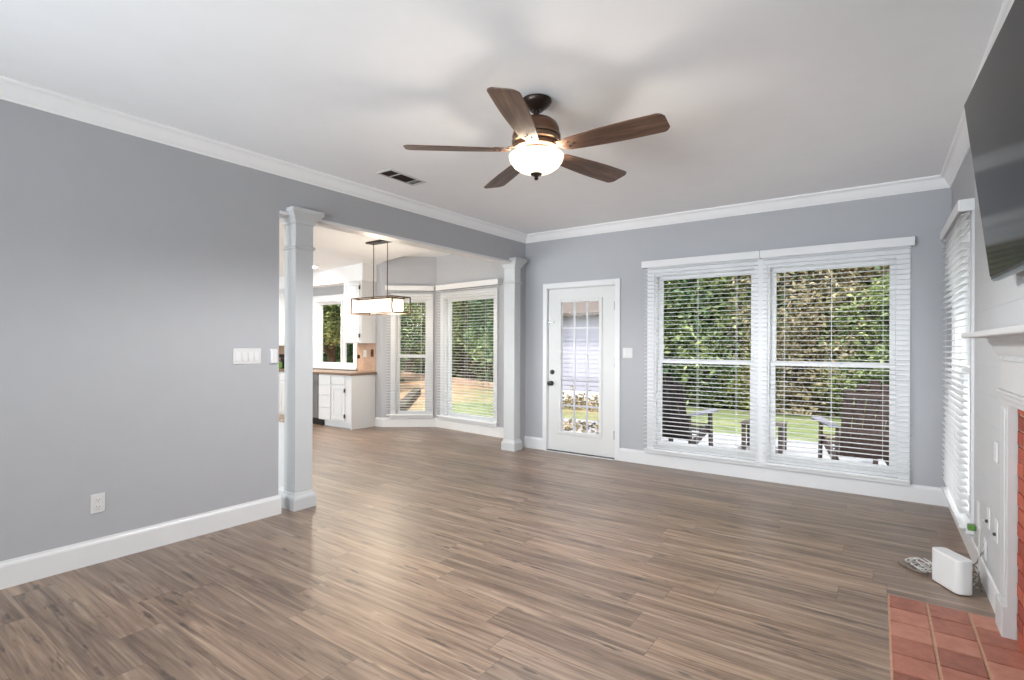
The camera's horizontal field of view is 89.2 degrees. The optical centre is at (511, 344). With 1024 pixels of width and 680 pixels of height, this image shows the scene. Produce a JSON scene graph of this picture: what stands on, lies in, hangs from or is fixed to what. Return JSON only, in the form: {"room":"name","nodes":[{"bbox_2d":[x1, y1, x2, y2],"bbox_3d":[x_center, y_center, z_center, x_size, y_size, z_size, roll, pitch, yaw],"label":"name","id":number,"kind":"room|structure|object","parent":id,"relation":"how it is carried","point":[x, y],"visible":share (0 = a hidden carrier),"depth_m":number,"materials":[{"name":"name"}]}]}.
{"room":"living room","nodes":[
{"label":"living room","id":0,"kind":"room"},
{"bbox_2d":[0,99,525,561],"bbox_3d":[-2.572,-0.052,3.154,0.140,2.735,8.990,0,0,37],"label":"wall","id":1,"kind":"structure","parent":0,"point":[133,269],"depth_m":3.28,"materials":[{"name":"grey paint"}]},
{"bbox_2d":[90,492,104,513],"bbox_3d":[-2.499,0.957,3.131,0.010,0.116,0.072,0,0,35],"label":"wall outlet","id":2,"kind":"object","parent":1,"relation":"attached to","point":[97,501],"visible":1,"depth_m":3.13,"materials":[{"name":"white plastic"}]},
{"bbox_2d":[0,494,280,589],"bbox_3d":[-3.504,1.239,1.779,0.016,0.147,5.678,0,0,37],"label":"baseboard","id":3,"kind":"structure","parent":1,"relation":"attached to","point":[32,567],"depth_m":3.25,"materials":[{"name":"white paint"}]},
{"bbox_2d":[233,348,260,363],"bbox_3d":[-1.964,0.085,3.842,0.013,0.114,0.201,0,0,35],"label":"light switch","id":4,"kind":"object","parent":1,"relation":"attached to","point":[240,355],"visible":1,"depth_m":3.84,"materials":[{"name":"white plastic"}]},
{"bbox_2d":[0,75,526,242],"bbox_3d":[-2.480,-1.369,3.088,0.078,0.100,8.990,0,0,37],"label":"trim","id":5,"kind":"structure","parent":1,"relation":"attached to","point":[11,90],"depth_m":3.60,"materials":[{"name":"paint"}]},
{"bbox_2d":[269,349,277,363],"bbox_3d":[-1.836,0.089,4.002,0.026,0.116,0.060,0,0,35],"label":"light switch","id":6,"kind":"object","parent":1,"relation":"attached to","point":[273,353],"visible":1,"depth_m":3.99,"materials":[{"name":"white plastic"}]},
{"bbox_2d":[279,211,510,263],"bbox_3d":[-0.924,-1.030,5.359,0.164,0.024,3.164,0,0,37],"label":"trim","id":7,"kind":"structure","parent":1,"relation":"attached to","point":[321,223],"depth_m":5.07,"materials":[{"name":"white paint"}]},
{"bbox_2d":[278,414,283,494],"bbox_3d":[-2.229,0.961,4.579,1.025,0.712,0.160,0,0,35],"label":"wall","id":8,"kind":"structure","parent":0,"point":[281,416],"depth_m":4.27,"materials":[{"name":"white paint"}]},
{"bbox_2d":[279,263,375,288],"bbox_3d":[-3.731,-1.206,9.314,3.560,0.365,0.280,0,0,35],"label":"wall","id":9,"kind":"structure","parent":0,"point":[339,276],"depth_m":8.47,"materials":[{"name":"white paint"}]},
{"bbox_2d":[313,263,381,417],"bbox_3d":[-3.560,-0.055,9.441,3.700,2.735,0.130,0,0,35],"label":"wall","id":10,"kind":"structure","parent":0,"point":[332,290],"depth_m":8.38,"materials":[{"name":"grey paint"}]},
{"bbox_2d":[279,346,283,359],"bbox_3d":[-4.321,0.226,9.891,1.740,0.413,0.010,0,0,35],"label":"backsplash","id":11,"kind":"structure","parent":10,"relation":"attached to","point":[281,348],"depth_m":9.96,"materials":[{"name":"beige tile"}]},
{"bbox_2d":[279,288,284,345],"bbox_3d":[-4.406,-0.502,9.776,1.730,1.043,0.296,0,0,35],"label":"upper cabinet","id":12,"kind":"object","parent":10,"relation":"attached to","point":[281,291],"visible":0.18,"depth_m":9.45,"materials":[{"name":"white paint"}]},
{"bbox_2d":[313,294,356,369],"bbox_3d":[-3.072,-0.226,9.082,1.300,1.290,0.195,0,0,35],"label":"window","id":13,"kind":"structure","parent":10,"relation":"in","point":[318,301],"depth_m":9.22,"materials":[{"name":"white paint"}]},
{"bbox_2d":[344,280,375,342],"bbox_3d":[-2.475,-0.520,8.406,0.435,0.993,0.310,0,0,35],"label":"upper cabinet","id":14,"kind":"object","parent":10,"relation":"attached to","point":[357,328],"visible":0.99,"depth_m":8.29,"materials":[{"name":"white paint"}]},
{"bbox_2d":[354,343,375,371],"bbox_3d":[-2.427,0.209,8.556,0.545,0.461,0.010,0,0,35],"label":"backsplash","id":15,"kind":"structure","parent":10,"relation":"attached to","point":[368,363],"depth_m":8.53,"materials":[{"name":"beige tile"}]},
{"bbox_2d":[375,417,381,426],"bbox_3d":[-2.156,1.244,8.359,0.150,0.147,0.016,0,0,35],"label":"baseboard","id":16,"kind":"structure","parent":10,"relation":"attached to","point":[377,419],"depth_m":8.35,"materials":[{"name":"white paint"}]},
{"bbox_2d":[279,229,430,276],"bbox_3d":[-3.470,-1.322,8.261,5.200,0.199,1.700,0,0,35],"label":"ceiling","id":17,"kind":"structure","parent":0,"point":[334,248],"depth_m":7.61,"materials":[{"name":"white paint"}]},
{"bbox_2d":[382,257,436,417],"bbox_3d":[-1.653,-0.048,8.405,0.870,2.735,0.130,0,0,-2],"label":"wall","id":18,"kind":"structure","parent":0,"point":[404,271],"depth_m":8.34,"materials":[{"name":"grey paint"}]},
{"bbox_2d":[381,418,435,426],"bbox_3d":[-1.655,1.246,8.332,0.870,0.147,0.016,0,0,-2],"label":"baseboard","id":19,"kind":"structure","parent":18,"relation":"attached to","point":[385,422],"depth_m":8.32,"materials":[{"name":"white paint"}]},
{"bbox_2d":[389,293,433,417],"bbox_3d":[-1.609,0.174,8.394,0.700,2.000,0.195,0,0,-2],"label":"window","id":20,"kind":"structure","parent":18,"relation":"in","point":[394,367],"depth_m":8.34,"materials":[{"name":"white paint"}]},
{"bbox_2d":[385,285,433,415],"bbox_3d":[-1.634,0.097,8.290,0.782,2.074,0.101,0,0,-2],"label":"window blind","id":21,"kind":"object","parent":20,"relation":"attached to","point":[390,287],"visible":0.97,"depth_m":8.27,"materials":[{"name":"white plastic"}]},
{"bbox_2d":[436,254,503,427],"bbox_3d":[-0.457,-0.044,7.765,1.923,2.735,0.130,0,0,42],"label":"wall","id":22,"kind":"structure","parent":0,"point":[451,269],"depth_m":7.79,"materials":[{"name":"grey paint"}]},
{"bbox_2d":[438,287,497,426],"bbox_3d":[-0.631,0.178,7.903,1.270,2.000,0.195,0,0,42],"label":"window","id":23,"kind":"structure","parent":22,"relation":"in","point":[445,351],"depth_m":8.20,"materials":[{"name":"white paint"}]},
{"bbox_2d":[435,278,501,424],"bbox_3d":[-0.684,0.101,7.813,1.372,2.074,0.101,0,0,42],"label":"window blind","id":24,"kind":"object","parent":23,"relation":"attached to","point":[490,281],"visible":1,"depth_m":7.76,"materials":[{"name":"white plastic"}]},
{"bbox_2d":[436,418,503,437],"bbox_3d":[-0.510,1.250,7.710,1.923,0.147,0.016,0,0,42],"label":"baseboard","id":25,"kind":"structure","parent":22,"relation":"attached to","point":[442,423],"depth_m":7.79,"materials":[{"name":"white paint"}]},
{"bbox_2d":[0,424,994,679],"bbox_3d":[-3.126,1.364,3.907,10.995,0.100,9.590,0,0,35],"label":"floor","id":26,"kind":"structure","parent":0,"point":[422,553],"depth_m":2.87,"materials":[{"name":"brown wood"}]},
{"bbox_2d":[279,372,283,414],"bbox_3d":[-4.357,0.890,9.613,2.005,0.838,0.496,0,0,35],"label":"base cabinet","id":27,"kind":"object","parent":26,"relation":"on","point":[281,374],"visible":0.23,"depth_m":9.09,"materials":[{"name":"white paint"}]},
{"bbox_2d":[279,368,376,375],"bbox_3d":[-3.764,0.455,9.188,3.502,0.038,0.513,0,0,35],"label":"countertop","id":28,"kind":"structure","parent":27,"relation":"on","point":[315,371],"depth_m":8.33,"materials":[{"name":"brown laminate"}]},
{"bbox_2d":[279,354,283,368],"bbox_3d":[-4.234,0.304,9.528,0.180,0.260,0.203,0,0,35],"label":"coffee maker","id":29,"kind":"object","parent":28,"relation":"on","point":[281,356],"visible":0.39,"depth_m":9.46,"materials":[{"name":"black plastic"}]},
{"bbox_2d":[279,206,323,511],"bbox_3d":[-1.741,0.117,4.234,0.279,2.404,0.279,0,0,35],"label":"column","id":30,"kind":"structure","parent":26,"relation":"on","point":[298,493],"depth_m":4.17,"materials":[{"name":"paint"}]},
{"bbox_2d":[313,374,324,424],"bbox_3d":[-3.261,0.894,8.816,0.685,0.838,0.536,0,0,35],"label":"dishwasher","id":31,"kind":"object","parent":26,"relation":"on","point":[316,420],"visible":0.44,"depth_m":8.51,"materials":[{"name":"silver metal"}]},
{"bbox_2d":[319,374,374,429],"bbox_3d":[-2.691,0.896,8.431,0.840,0.838,0.508,0,0,35],"label":"base cabinet","id":32,"kind":"object","parent":26,"relation":"on","point":[348,402],"visible":1,"depth_m":8.21,"materials":[{"name":"white paint"}]},
{"bbox_2d":[501,257,526,451],"bbox_3d":[0.002,0.123,6.563,0.284,2.404,0.254,0,0,35],"label":"column","id":33,"kind":"structure","parent":26,"relation":"on","point":[511,441],"depth_m":6.51,"materials":[{"name":"paint"}]},
{"bbox_2d":[897,561,927,573],"bbox_3d":[2.370,1.320,3.079,0.030,0.023,0.187,0,0,-12],"label":"power cord","id":34,"kind":"object","parent":26,"relation":"on","point":[906,565],"visible":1,"depth_m":3.06,"materials":[{"name":"plastic"}]},
{"bbox_2d":[905,557,931,572],"bbox_3d":[2.426,1.300,3.090,0.104,0.059,0.186,0,0,-13],"label":"bundle","id":35,"kind":"object","parent":26,"relation":"on","point":[914,558],"visible":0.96,"depth_m":3.08,"materials":[{"name":"white plastic"}]},
{"bbox_2d":[932,547,971,595],"bbox_3d":[2.412,1.241,2.847,0.090,0.186,0.204,0,0,3],"label":"router","id":36,"kind":"object","parent":26,"relation":"on","point":[951,570],"visible":1,"depth_m":2.80,"materials":[{"name":"white plastic"}]},
{"bbox_2d":[887,594,1023,679],"bbox_3d":[1.611,1.325,1.766,0.514,0.010,2.060,0,0,35],"label":"hearth","id":37,"kind":"object","parent":26,"relation":"on","point":[927,641],"visible":0.96,"depth_m":2.27,"materials":[{"name":"ceramic"}]},
{"bbox_2d":[972,552,982,591],"bbox_3d":[2.513,1.232,2.822,0.127,0.200,0.072,0,0,-45],"label":"power cord","id":38,"kind":"object","parent":26,"relation":"on","point":[981,553],"visible":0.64,"depth_m":2.80,"materials":[{"name":"black plastic"}]},
{"bbox_2d":[1017,409,1023,654],"bbox_3d":[2.039,0.797,1.497,0.588,1.170,1.660,0,0,35],"label":"fireplace surround","id":39,"kind":"object","parent":26,"relation":"on","point":[1020,438],"visible":0.95,"depth_m":2.26,"materials":[{"name":"red brick"}]},
{"bbox_2d":[0,0,1003,256],"bbox_3d":[-3.015,-1.481,3.964,11.095,0.120,10.000,0,0,35],"label":"ceiling","id":40,"kind":"structure","parent":0,"point":[759,100],"depth_m":2.76,"materials":[{"name":"white paint"}]},
{"bbox_2d":[351,239,410,315],"bbox_3d":[-1.784,-0.916,7.035,0.833,1.002,0.329,0,0,35],"label":"chandelier","id":41,"kind":"object","parent":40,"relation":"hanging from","point":[386,304],"visible":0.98,"depth_m":6.95,"materials":[{"name":"frosted white glass"},{"name":"dark bronze metal"}]},
{"bbox_2d":[357,298,403,312],"bbox_3d":[-1.786,-0.526,7.035,0.686,0.166,0.224,0,0,35],"label":"lampshade","id":42,"kind":"object","parent":41,"relation":"hanging from","point":[370,305],"depth_m":6.92,"materials":[{"name":"white fabric"}]},
{"bbox_2d":[376,169,425,185],"bbox_3d":[-0.928,-1.409,4.377,0.170,0.008,0.410,0,0,35],"label":"ceiling vent","id":43,"kind":"object","parent":40,"relation":"in","point":[390,173],"visible":1,"depth_m":4.36,"materials":[{"name":"metal"}]},
{"bbox_2d":[403,87,669,187],"bbox_3d":[0.186,-1.178,2.966,1.408,0.463,1.457,0,0,35],"label":"ceiling fan","id":44,"kind":"object","parent":40,"relation":"hanging from","point":[536,141],"visible":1,"depth_m":2.87,"materials":[{"name":"brown wood"}]},
{"bbox_2d":[525,188,951,487],"bbox_3d":[1.919,-0.036,5.563,4.525,2.735,0.130,0,0,35],"label":"wall","id":45,"kind":"structure","parent":0,"point":[923,215],"depth_m":5.12,"materials":[{"name":"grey paint"}]},
{"bbox_2d":[524,436,541,449],"bbox_3d":[0.277,1.252,6.628,0.282,0.147,0.016,0,0,35],"label":"baseboard","id":46,"kind":"structure","parent":45,"relation":"attached to","point":[529,442],"depth_m":6.62,"materials":[{"name":"white paint"}]},
{"bbox_2d":[542,278,620,460],"bbox_3d":[0.841,0.282,6.286,1.038,2.092,0.188,0,0,35],"label":"door","id":47,"kind":"structure","parent":45,"relation":"in","point":[605,444],"depth_m":6.25,"materials":[{"name":"white paint"}]},
{"bbox_2d":[623,348,632,357],"bbox_3d":[1.313,0.094,5.902,0.118,0.116,0.013,0,0,35],"label":"light switch","id":48,"kind":"object","parent":45,"relation":"attached to","point":[627,352],"visible":1,"depth_m":5.90,"materials":[{"name":"white plastic"}]},
{"bbox_2d":[654,267,755,459],"bbox_3d":[2.037,0.180,5.490,1.045,1.925,0.152,0,0,35],"label":"window","id":49,"kind":"structure","parent":45,"relation":"in","point":[657,286],"depth_m":5.48,"materials":[{"name":"white paint"}]},
{"bbox_2d":[641,251,759,463],"bbox_3d":[1.936,0.122,5.418,1.192,2.076,0.087,0,0,35],"label":"window blind","id":50,"kind":"object","parent":49,"relation":"attached to","point":[752,254],"visible":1,"depth_m":5.35,"materials":[{"name":"white plastic"}]},
{"bbox_2d":[525,175,951,243],"bbox_3d":[1.880,-1.353,5.466,4.225,0.100,0.078,0,0,35],"label":"trim","id":51,"kind":"structure","parent":45,"relation":"attached to","point":[935,182],"depth_m":5.08,"materials":[{"name":"paint"}]},
{"bbox_2d":[645,246,909,485],"bbox_3d":[2.438,0.171,5.086,2.335,2.045,0.050,0,0,35],"label":"trim","id":52,"kind":"structure","parent":45,"relation":"attached to","point":[904,323],"depth_m":5.07,"materials":[{"name":"white paint"}]},
{"bbox_2d":[619,448,947,506],"bbox_3d":[2.424,1.260,5.114,2.915,0.147,0.016,0,0,35],"label":"baseboard","id":53,"kind":"structure","parent":45,"relation":"attached to","point":[912,493],"depth_m":4.92,"materials":[{"name":"white paint"}]},
{"bbox_2d":[767,256,898,476],"bbox_3d":[2.961,0.183,4.838,1.045,1.925,0.152,0,0,35],"label":"window","id":54,"kind":"structure","parent":45,"relation":"in","point":[893,307],"depth_m":4.75,"materials":[{"name":"white paint"}]},
{"bbox_2d":[760,236,914,482],"bbox_3d":[2.913,0.125,4.729,1.193,2.076,0.087,0,0,35],"label":"window blind","id":55,"kind":"object","parent":54,"relation":"attached to","point":[902,241],"visible":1,"depth_m":4.68,"materials":[{"name":"white plastic"}]},
{"bbox_2d":[952,148,1023,630],"bbox_3d":[1.084,-0.039,0.574,0.140,2.735,8.987,0,0,35],"label":"wall","id":56,"kind":"structure","parent":0,"point":[998,304],"depth_m":2.82,"materials":[{"name":"white paint"}]},
{"bbox_2d":[951,210,974,534],"bbox_3d":[3.236,0.169,3.640,0.195,2.025,1.110,0,0,35],"label":"window","id":57,"kind":"structure","parent":56,"relation":"in","point":[969,343],"depth_m":3.77,"materials":[{"name":"white paint"}]},
{"bbox_2d":[940,198,974,528],"bbox_3d":[3.155,0.123,3.692,0.087,2.057,1.150,0,0,35],"label":"window blind","id":58,"kind":"object","parent":57,"relation":"attached to","point":[954,229],"visible":0.95,"depth_m":3.51,"materials":[{"name":"white plastic"}]},
{"bbox_2d":[967,523,975,530],"bbox_3d":[2.767,1.100,3.124,0.040,0.036,0.044,0,0,35],"label":"plug adapter","id":59,"kind":"object","parent":56,"relation":"attached to","point":[971,527],"visible":1,"depth_m":3.11,"materials":[{"name":"green plastic"}]},
{"bbox_2d":[948,504,999,612],"bbox_3d":[2.974,1.262,3.380,0.016,0.147,2.217,0,0,35],"label":"baseboard","id":60,"kind":"structure","parent":56,"relation":"attached to","point":[990,588],"depth_m":2.91,"materials":[{"name":"white paint"}]},
{"bbox_2d":[940,0,1013,187],"bbox_3d":[1.008,-1.356,0.631,0.078,0.100,8.987,0,0,35],"label":"trim","id":61,"kind":"structure","parent":56,"relation":"attached to","point":[960,146],"depth_m":3.44,"materials":[{"name":"paint"}]},
{"bbox_2d":[976,500,979,528],"bbox_3d":[2.718,0.990,3.025,0.007,0.150,0.072,0,0,35],"label":"wall plate","id":62,"kind":"object","parent":56,"relation":"attached to","point":[978,503],"visible":1,"depth_m":3.00,"materials":[{"name":"white plastic"}]},
{"bbox_2d":[983,536,986,560],"bbox_3d":[2.578,1.112,2.829,0.010,0.116,0.072,0,0,35],"label":"wall outlet","id":63,"kind":"object","parent":56,"relation":"attached to","point":[984,539],"visible":1,"depth_m":2.81,"materials":[{"name":"white plastic"}]},
{"bbox_2d":[985,505,990,529],"bbox_3d":[2.515,0.914,2.746,0.018,0.116,0.072,0,0,35],"label":"wall plate","id":64,"kind":"object","parent":56,"relation":"attached to","point":[988,520],"visible":1,"depth_m":2.72,"materials":[{"name":"white plastic"}]},
{"bbox_2d":[972,519,984,585],"bbox_3d":[2.491,1.117,2.801,0.085,0.382,0.072,0,0,35],"label":"power cord","id":65,"kind":"object","parent":64,"relation":"hanging from","point":[976,580],"visible":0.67,"depth_m":2.79,"materials":[{"name":"white plastic"}]},
{"bbox_2d":[961,324,1023,639],"bbox_3d":[1.735,0.635,1.712,0.163,1.392,2.270,0,0,35],"label":"fireplace mantel","id":66,"kind":"object","parent":56,"relation":"attached to","point":[1007,343],"visible":1,"depth_m":2.33,"materials":[{"name":"paint"}]},
{"bbox_2d":[961,324,1023,337],"bbox_3d":[1.729,-0.048,1.718,0.143,0.026,2.270,0,0,35],"label":"shelf","id":67,"kind":"object","parent":66,"relation":"attached to","point":[1017,331],"depth_m":1.94,"materials":[{"name":"paint"}]},
{"bbox_2d":[964,0,1023,281],"bbox_3d":[1.683,-0.675,1.662,0.155,0.802,1.453,0,0,33],"label":"television","id":68,"kind":"object","parent":56,"relation":"attached to","point":[994,106],"visible":1,"depth_m":1.91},
{"bbox_2d":[992,517,998,543],"bbox_3d":[2.385,0.916,2.562,0.018,0.116,0.072,0,0,35],"label":"wall plate","id":69,"kind":"object","parent":56,"relation":"attached to","point":[995,534],"visible":1,"depth_m":2.54,"materials":[{"name":"white plastic"}]},
{"bbox_2d":[994,441,997,463],"bbox_3d":[2.403,0.534,2.575,0.007,0.100,0.072,0,0,35],"label":"wall plate","id":70,"kind":"object","parent":56,"relation":"attached to","point":[995,442],"visible":1,"depth_m":2.56,"materials":[{"name":"white plastic"}]},
{"label":"outside","id":71,"kind":"structure","parent":0,"visible":0},
{"bbox_2d":[400,375,884,441],"bbox_3d":[-0.927,0.942,17.780,62.000,1.260,52.000,0,0,35],"label":"ground","id":72,"kind":"structure","parent":71,"point":[579,414],"depth_m":11.80,"materials":[{"name":"green grass"}]},
{"bbox_2d":[323,318,351,362],"bbox_3d":[-8.004,-2.077,22.434,5.500,7.552,5.514,0,0,-16],"label":"leafy shrub","id":73,"kind":"object","parent":72,"relation":"on","point":[339,350],"visible":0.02,"depth_m":21.00,"materials":[{"name":"green plant"}]},
{"bbox_2d":[323,303,408,361],"bbox_3d":[-5.582,-0.958,15.987,4.964,5.048,4.618,0,0,5],"label":"broadleaf tree","id":74,"kind":"object","parent":72,"relation":"on","point":[332,326],"visible":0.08,"depth_m":14.96,"materials":[{"name":"green plant"}]},
{"bbox_2d":[323,302,422,380],"bbox_3d":[-6.356,-1.409,20.816,5.155,6.103,4.930,0,0,13],"label":"evergreen shrub","id":75,"kind":"object","parent":72,"relation":"on","point":[404,320],"visible":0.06,"depth_m":20.60,"materials":[{"name":"green plant"}]},
{"bbox_2d":[400,388,420,410],"bbox_3d":[-2.724,1.445,13.846,0.220,0.220,4.611,0,0,-5],"label":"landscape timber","id":76,"kind":"object","parent":72,"relation":"on","point":[407,399],"visible":0.61,"depth_m":13.03,"materials":[{"name":"grey wood"}]},
{"bbox_2d":[401,302,422,342],"bbox_3d":[-0.752,-3.800,22.377,54.508,11.130,19.043,0,0,10],"label":"foliage","id":77,"kind":"object","parent":72,"relation":"on","point":[405,302],"visible":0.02,"depth_m":30.11,"materials":[{"name":"green plant"}]},
{"bbox_2d":[404,302,454,372],"bbox_3d":[-2.841,-1.523,25.806,5.176,6.419,5.190,0,0,36],"label":"leafy shrub","id":78,"kind":"object","parent":72,"relation":"on","point":[413,349],"visible":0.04,"depth_m":24.78,"materials":[{"name":"green plant"}]},
{"bbox_2d":[400,371,492,387],"bbox_3d":[-3.390,1.453,22.880,0.160,0.180,16.140,0,0,-34],"label":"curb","id":79,"kind":"object","parent":72,"relation":"on","point":[463,381],"depth_m":20.58,"materials":[{"name":"beige concrete"}]},
{"bbox_2d":[400,342,492,381],"bbox_3d":[-3.168,0.704,23.796,0.161,1.700,16.542,0,0,-34],"label":"shrub","id":80,"kind":"object","parent":72,"relation":"on","point":[471,373],"visible":0.05,"depth_m":21.92,"materials":[{"name":"plant"}]},
{"bbox_2d":[422,300,487,365],"bbox_3d":[-1.717,-1.340,24.277,4.865,6.042,4.852,0,0,0],"label":"leafy shrub","id":81,"kind":"object","parent":72,"relation":"on","point":[453,306],"visible":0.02,"depth_m":22.65,"materials":[{"name":"green plant"}]},
{"bbox_2d":[452,300,493,379],"bbox_3d":[-0.609,-1.157,22.456,4.865,5.664,4.852,0,0,40],"label":"leafy shrub","id":82,"kind":"object","parent":72,"relation":"on","point":[458,337],"visible":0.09,"depth_m":21.37,"materials":[{"name":"green plant"}]},
{"bbox_2d":[462,299,493,384],"bbox_3d":[0.558,-1.592,20.495,5.155,6.539,4.930,0,0,-32],"label":"evergreen shrub","id":83,"kind":"object","parent":72,"relation":"on","point":[478,326],"visible":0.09,"depth_m":19.62,"materials":[{"name":"green plant"}]},
{"bbox_2d":[562,418,598,433],"bbox_3d":[1.253,1.460,8.892,2.704,0.152,2.099,0,0,35],"label":"leaf litter","id":84,"kind":"object","parent":72,"relation":"on","point":[566,423],"visible":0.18,"depth_m":9.27,"materials":[{"name":"brown plant"}]},
{"bbox_2d":[563,386,598,411],"bbox_3d":[1.885,1.317,12.376,3.890,0.581,1.122,0,0,35],"label":"ground cover","id":85,"kind":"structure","parent":72,"relation":"on","point":[569,400],"depth_m":12.37,"materials":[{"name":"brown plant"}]},
{"bbox_2d":[563,301,667,404],"bbox_3d":[2.203,-0.177,14.231,3.500,3.500,2.500,0,0,35],"label":"garden shed","id":86,"kind":"object","parent":72,"relation":"on","point":[593,306],"visible":0.27,"depth_m":13.37,"materials":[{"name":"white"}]},
{"bbox_2d":[663,277,739,402],"bbox_3d":[4.881,-1.576,15.155,4.437,6.539,4.640,0,0,15],"label":"evergreen shrub","id":87,"kind":"object","parent":72,"relation":"on","point":[666,367],"visible":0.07,"depth_m":13.45,"materials":[{"name":"green plant"}]},
{"bbox_2d":[663,274,794,408],"bbox_3d":[5.696,-0.777,13.959,4.044,4.909,4.054,0,0,-22],"label":"tree","id":88,"kind":"object","parent":72,"relation":"on","point":[704,347],"visible":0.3,"depth_m":12.85,"materials":[{"name":"green plant"}]},
{"bbox_2d":[719,320,811,408],"bbox_3d":[6.037,0.456,12.691,1.895,2.346,1.964,0,0,-16],"label":"shrub","id":89,"kind":"object","parent":72,"relation":"on","point":[739,381],"visible":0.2,"depth_m":12.33,"materials":[{"name":"green plant"}]},
{"bbox_2d":[688,267,861,406],"bbox_3d":[6.841,-1.257,13.482,4.468,5.885,4.273,0,0,-4],"label":"evergreen shrub","id":90,"kind":"object","parent":72,"relation":"on","point":[784,304],"visible":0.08,"depth_m":12.47,"materials":[{"name":"green plant"}]},
{"bbox_2d":[663,357,888,419],"bbox_3d":[7.095,0.940,11.480,15.834,1.300,0.162,0,0,44],"label":"fence","id":91,"kind":"object","parent":72,"relation":"on","point":[688,382],"visible":0.03,"depth_m":12.06,"materials":[{"name":"brown wood"}]},
{"bbox_2d":[719,265,888,415],"bbox_3d":[6.716,-1.134,12.217,3.585,5.640,3.706,0,0,-19],"label":"tree","id":92,"kind":"object","parent":72,"relation":"on","point":[786,345],"visible":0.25,"depth_m":11.32,"materials":[{"name":"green plant"}]},
{"bbox_2d":[777,266,889,414],"bbox_3d":[7.837,-1.030,11.992,3.545,5.431,3.429,0,0,-43],"label":"dry shrub","id":93,"kind":"object","parent":72,"relation":"on","point":[871,274],"visible":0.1,"depth_m":11.17,"materials":[{"name":"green plant"}]},
{"bbox_2d":[807,273,889,419],"bbox_3d":[8.036,-0.054,11.040,3.081,3.398,3.073,0,0,23],"label":"tree","id":94,"kind":"object","parent":72,"relation":"on","point":[866,375],"visible":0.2,"depth_m":10.60,"materials":[{"name":"green plant"}]},
{"bbox_2d":[820,265,889,400],"bbox_3d":[8.802,-0.344,12.065,3.474,4.100,3.395,0,0,16],"label":"shrub","id":95,"kind":"object","parent":72,"relation":"on","point":[881,268],"visible":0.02,"depth_m":11.52,"materials":[{"name":"green plant"}]},
{"bbox_2d":[858,266,889,333],"bbox_3d":[9.679,-1.559,11.007,4.437,6.539,4.640,0,0,-19],"label":"evergreen shrub","id":96,"kind":"object","parent":72,"relation":"on","point":[867,283],"visible":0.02,"depth_m":11.15,"materials":[{"name":"green plant"}]},
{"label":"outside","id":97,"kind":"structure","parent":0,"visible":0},
{"bbox_2d":[562,418,886,465],"bbox_3d":[3.233,1.532,6.849,8.600,0.090,3.473,0,0,35],"label":"ground","id":98,"kind":"structure","parent":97,"point":[564,419],"depth_m":7.73,"materials":[{"name":"concrete"}]},
{"bbox_2d":[662,373,717,445],"bbox_3d":[2.271,0.944,7.178,0.820,1.143,1.027,0,0,43],"label":"chair","id":99,"kind":"object","parent":98,"relation":"on","point":[680,395],"visible":0.41,"depth_m":6.94,"materials":[{"name":"black wood"}]},
{"bbox_2d":[740,419,787,453],"bbox_3d":[3.541,1.288,7.289,0.536,0.400,0.460,0,0,35],"label":"side table","id":100,"kind":"object","parent":98,"relation":"on","point":[745,422],"visible":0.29,"depth_m":7.24,"materials":[{"name":"black wood"}]},
{"bbox_2d":[811,380,888,465],"bbox_3d":[4.032,0.950,6.004,0.820,1.143,1.027,0,0,17],"label":"chair","id":101,"kind":"object","parent":98,"relation":"on","point":[871,392],"visible":0.63,"depth_m":5.78,"materials":[{"name":"black wood"}]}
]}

